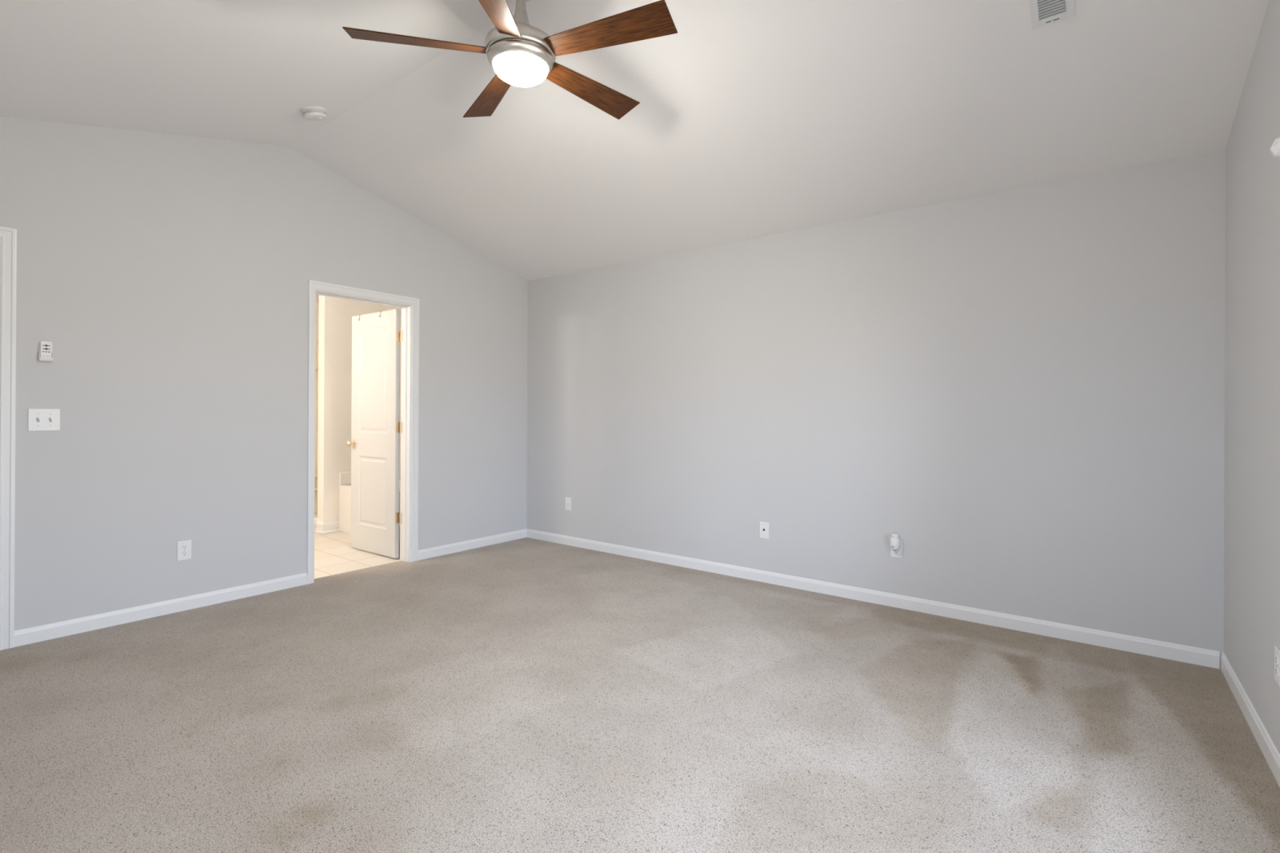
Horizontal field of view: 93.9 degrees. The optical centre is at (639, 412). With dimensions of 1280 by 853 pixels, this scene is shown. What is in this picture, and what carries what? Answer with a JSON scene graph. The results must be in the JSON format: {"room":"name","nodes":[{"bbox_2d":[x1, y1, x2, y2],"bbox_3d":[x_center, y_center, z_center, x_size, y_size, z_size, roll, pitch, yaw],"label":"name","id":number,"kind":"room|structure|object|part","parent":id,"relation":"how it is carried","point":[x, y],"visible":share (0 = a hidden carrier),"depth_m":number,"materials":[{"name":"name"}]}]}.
{"room":"empty bedroom","nodes":[
{"label":"empty bedroom","id":0,"kind":"room"},
{"bbox_2d":[0,116,528,631],"bbox_3d":[-2.416,-0.303,4.061,0.115,2.974,4.270,0,0,37],"label":"wall","id":1,"kind":"structure","parent":0,"point":[166,277],"depth_m":3.62,"materials":[{"name":"grey paint"}]},
{"bbox_2d":[0,226,17,650],"bbox_3d":[-3.396,0.128,2.664,0.016,2.098,0.852,0,0,37],"label":"trim","id":2,"kind":"structure","parent":1,"relation":"attached to","point":[8,236],"depth_m":2.98,"materials":[{"name":"white wood"}]},
{"bbox_2d":[27,408,60,431],"bbox_3d":[-3.072,0.039,3.085,0.022,0.114,0.118,0,0,37],"label":"light switch","id":3,"kind":"object","parent":1,"relation":"attached to","point":[38,420],"visible":1,"depth_m":3.09,"materials":[{"name":"white plastic"}]},
{"bbox_2d":[38,342,53,361],"bbox_3d":[-3.069,-0.314,3.089,0.020,0.098,0.052,0,0,37],"label":"cradle","id":4,"kind":"object","parent":1,"relation":"attached to","point":[40,358],"visible":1,"depth_m":3.08,"materials":[{"name":"white plastic"}]},
{"bbox_2d":[40,341,52,357],"bbox_3d":[-3.068,-0.318,3.088,0.015,0.098,0.043,0,0,37],"label":"remote control","id":5,"kind":"object","parent":4,"relation":"in","point":[46,347],"visible":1,"depth_m":3.08,"materials":[{"name":"white plastic"}]},
{"bbox_2d":[13,572,307,647],"bbox_3d":[-2.720,1.142,3.562,0.012,0.079,1.405,0,0,37],"label":"baseboard","id":6,"kind":"structure","parent":1,"relation":"attached to","point":[74,626],"depth_m":3.43,"materials":[{"name":"white wood"}]},
{"bbox_2d":[177,539,191,560],"bbox_3d":[-2.719,0.824,3.567,0.008,0.114,0.070,0,0,37],"label":"wall outlet","id":7,"kind":"object","parent":1,"relation":"attached to","point":[184,548],"visible":1,"depth_m":3.56,"materials":[{"name":"white plastic"}]},
{"bbox_2d":[181,551,187,555],"bbox_3d":[-2.716,0.843,3.565,0.002,0.025,0.033,0,0,37],"label":"socket","id":8,"kind":"object","parent":7,"relation":"attached to","point":[183,553],"depth_m":3.57,"materials":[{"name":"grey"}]},
{"bbox_2d":[181,544,187,549],"bbox_3d":[-2.716,0.804,3.565,0.002,0.025,0.033,0,0,37],"label":"socket","id":9,"kind":"object","parent":7,"relation":"attached to","point":[183,546],"depth_m":3.57,"materials":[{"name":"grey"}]},
{"bbox_2d":[306,280,419,584],"bbox_3d":[-2.034,0.138,4.457,0.016,2.098,0.843,0,0,37],"label":"trim","id":10,"kind":"structure","parent":1,"relation":"attached to","point":[313,286],"depth_m":4.40,"materials":[{"name":"white wood"}]},
{"bbox_2d":[315,290,410,562],"bbox_3d":[-2.092,0.169,4.487,0.119,2.035,0.747,0,0,37],"label":"trim","id":11,"kind":"structure","parent":1,"relation":"attached to","point":[406,309],"depth_m":4.76,"materials":[{"name":"white wood"}]},
{"bbox_2d":[346,309,403,558],"bbox_3d":[-2.202,0.171,5.007,0.754,2.008,0.173,0,0,36],"label":"door","id":12,"kind":"structure","parent":1,"relation":"in","point":[376,427],"depth_m":4.99,"materials":[{"name":"white paint"}]},
{"bbox_3d":[-2.494,0.268,5.154,0.064,0.064,0.069,0,0,36],"label":"knob","id":13,"kind":"part","parent":12,"relation":"part of","materials":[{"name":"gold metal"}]},
{"bbox_2d":[400,340,401,559],"bbox_3d":[-2.146,0.141,4.527,0.016,2.090,0.833,0,0,37],"label":"trim","id":14,"kind":"structure","parent":1,"relation":"attached to","point":[401,340],"depth_m":4.81,"materials":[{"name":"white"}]},
{"bbox_2d":[417,528,527,560],"bbox_3d":[-1.433,1.151,5.257,0.012,0.079,1.165,0,0,37],"label":"baseboard","id":15,"kind":"structure","parent":1,"relation":"attached to","point":[437,551],"depth_m":5.19,"materials":[{"name":"white wood"}]},
{"bbox_2d":[315,302,318,340],"bbox_3d":[-4.285,-0.072,6.152,0.120,2.500,3.200,0,0,37],"label":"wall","id":16,"kind":"structure","parent":0,"point":[317,303],"depth_m":6.83,"materials":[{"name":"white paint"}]},
{"bbox_2d":[314,530,401,578],"bbox_3d":[-3.209,1.208,5.277,2.660,0.048,3.120,0,0,37],"label":"floor","id":17,"kind":"structure","parent":0,"point":[334,554],"depth_m":4.91,"materials":[{"name":"beige tile"}]},
{"bbox_2d":[314,340,318,530],"bbox_3d":[-3.281,0.184,6.578,0.955,2.000,0.895,0,0,37],"label":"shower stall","id":18,"kind":"object","parent":17,"relation":"on","point":[316,341],"visible":0.02,"depth_m":6.79,"materials":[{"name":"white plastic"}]},
{"bbox_2d":[338,467,400,546],"bbox_3d":[-2.148,0.895,5.794,1.542,0.587,0.773,0,0,37],"label":"bathtub","id":19,"kind":"object","parent":17,"relation":"on","point":[344,506],"visible":0.09,"depth_m":5.90,"materials":[{"name":"white plastic"}]},
{"bbox_2d":[317,295,401,522],"bbox_3d":[-2.853,-0.035,6.241,0.123,2.440,0.925,0,0,37],"label":"wall","id":20,"kind":"structure","parent":0,"point":[335,314],"depth_m":5.92,"materials":[{"name":"white paint"}]},
{"bbox_2d":[315,520,339,533],"bbox_3d":[-3.092,1.129,5.918,0.141,0.110,0.168,0,0,37],"label":"baseboard","id":21,"kind":"structure","parent":20,"relation":"attached to","point":[331,526],"depth_m":5.87,"materials":[{"name":"white wood"}]},
{"bbox_2d":[0,0,1269,302],"bbox_3d":[-1.526,-1.578,3.393,7.843,0.698,4.550,0,0,37],"label":"ceiling","id":22,"kind":"structure","parent":0,"point":[754,118],"depth_m":2.94,"materials":[{"name":"white paint"}]},
{"bbox_2d":[300,106,327,120],"bbox_3d":[-1.886,-1.728,3.457,0.136,0.070,0.134,0,0,26],"label":"smoke detector","id":23,"kind":"object","parent":22,"relation":"attached to","point":[309,113],"visible":1,"depth_m":3.42,"materials":[{"name":"white plastic"}]},
{"bbox_2d":[342,0,677,119],"bbox_3d":[-0.535,-1.572,2.467,1.244,0.397,1.304,0,0,-13],"label":"ceiling fan","id":24,"kind":"object","parent":22,"relation":"hanging from","point":[521,54],"visible":1,"depth_m":2.38,"materials":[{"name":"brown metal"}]},
{"bbox_3d":[-0.886,-1.481,2.389,0.525,0.006,0.148,0,18,-13],"label":"blade","id":25,"kind":"part","parent":24,"relation":"part of","materials":[{"name":"brown wood"}]},
{"bbox_3d":[-0.698,-1.498,2.823,0.148,0.006,0.525,-19,12,-28],"label":"blade","id":26,"kind":"part","parent":24,"relation":"part of","materials":[{"name":"brown wood"}]},
{"bbox_3d":[-0.532,-1.465,2.076,0.148,0.006,0.525,17,4,5],"label":"blade","id":27,"kind":"part","parent":24,"relation":"part of","materials":[{"name":"brown wood"}]},
{"bbox_3d":[-0.494,-1.404,2.480,0.226,0.063,0.226,2,3,37],"label":"lamp shade","id":28,"kind":"part","parent":24,"relation":"part of","materials":[{"name":"white glass"}]},
{"bbox_3d":[-0.227,-1.491,2.778,0.148,0.006,0.525,-18,-11,40],"label":"blade","id":29,"kind":"part","parent":24,"relation":"part of","materials":[{"name":"brown wood"}]},
{"bbox_3d":[-0.125,-1.471,2.316,0.525,0.006,0.148,2,-13,23],"label":"blade","id":30,"kind":"part","parent":24,"relation":"part of","materials":[{"name":"brown wood"}]},
{"bbox_2d":[1028,0,1075,30],"bbox_3d":[1.516,-1.546,2.206,0.137,0.085,0.293,0,0,37],"label":"ceiling vent","id":31,"kind":"object","parent":22,"relation":"in","point":[1042,12],"visible":1,"depth_m":2.28,"materials":[{"name":"white metal"}]},
{"bbox_2d":[0,537,1279,852],"bbox_3d":[-0.497,1.191,2.596,4.903,0.001,4.270,0,0,37],"label":"floor","id":32,"kind":"structure","parent":0,"point":[526,695],"depth_m":2.25,"materials":[{"name":"beige carpet"}]},
{"bbox_2d":[526,148,1225,668],"bbox_3d":[0.883,-0.054,4.311,5.068,2.510,0.120,0,0,37],"label":"wall","id":33,"kind":"structure","parent":0,"point":[1024,387],"depth_m":3.57,"materials":[{"name":"grey paint"}]},
{"bbox_2d":[564,497,571,510],"bbox_3d":[-0.648,0.825,5.388,0.070,0.114,0.008,0,0,37],"label":"wall outlet","id":34,"kind":"object","parent":33,"relation":"attached to","point":[568,500],"visible":1,"depth_m":5.38,"materials":[{"name":"white plastic"}]},
{"bbox_2d":[759,521,768,538],"bbox_3d":[0.876,0.835,4.226,0.070,0.114,0.016,0,0,37],"label":"cable jack","id":35,"kind":"object","parent":33,"relation":"attached to","point":[764,526],"visible":1,"depth_m":4.23,"materials":[{"name":"white plastic"}]},
{"bbox_2d":[526,528,1219,668],"bbox_3d":[0.826,1.161,4.265,4.786,0.079,0.012,0,0,37],"label":"baseboard","id":36,"kind":"structure","parent":33,"relation":"attached to","point":[1182,653],"depth_m":3.57,"materials":[{"name":"white wood"}]},
{"bbox_2d":[890,539,902,558],"bbox_3d":[1.584,0.841,3.693,0.070,0.114,0.008,0,0,37],"label":"wall outlet","id":37,"kind":"object","parent":33,"relation":"attached to","point":[895,553],"visible":0.45,"depth_m":3.68,"materials":[{"name":"white plastic"}]},
{"bbox_2d":[889,533,900,550],"bbox_3d":[1.565,0.796,3.669,0.058,0.105,0.056,0,0,37],"label":"night light","id":38,"kind":"object","parent":37,"relation":"attached to","point":[895,541],"visible":1,"depth_m":3.65,"materials":[{"name":"white plastic"}]},
{"bbox_2d":[1223,0,1279,754],"bbox_3d":[1.519,-0.288,1.073,0.140,2.974,4.270,0,0,37],"label":"wall","id":39,"kind":"structure","parent":0,"point":[1251,580],"depth_m":2.27,"materials":[{"name":"grey paint"}]},
{"bbox_2d":[1220,652,1279,786],"bbox_3d":[1.451,1.159,1.117,0.012,0.079,4.270,0,0,37],"label":"baseboard","id":40,"kind":"structure","parent":39,"relation":"attached to","point":[1265,743],"depth_m":2.25,"materials":[{"name":"white wood"}]},
{"bbox_2d":[1270,137,1279,157],"bbox_3d":[1.213,-0.755,0.857,0.088,0.090,2.186,0,0,37],"label":"curtain rod","id":41,"kind":"object","parent":39,"relation":"attached to","point":[1275,148],"visible":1,"depth_m":1.71,"materials":[{"name":"white"}]},
{"bbox_2d":[1274,645,1279,686],"bbox_3d":[2.107,0.838,1.976,0.008,0.114,0.070,0,0,37],"label":"wall outlet","id":42,"kind":"object","parent":39,"relation":"attached to","point":[1277,651],"visible":1,"depth_m":1.97,"materials":[{"name":"white plastic"}]},
{"bbox_2d":[1275,666,1278,676],"bbox_3d":[2.105,0.858,1.977,0.002,0.025,0.033,0,0,37],"label":"socket","id":43,"kind":"object","parent":42,"relation":"attached to","point":[1276,668],"depth_m":1.98,"materials":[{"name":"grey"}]},
{"bbox_2d":[1275,654,1278,664],"bbox_3d":[2.106,0.819,1.978,0.002,0.025,0.033,0,0,37],"label":"socket","id":44,"kind":"object","parent":42,"relation":"attached to","point":[1276,655],"depth_m":1.98,"materials":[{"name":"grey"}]}
]}

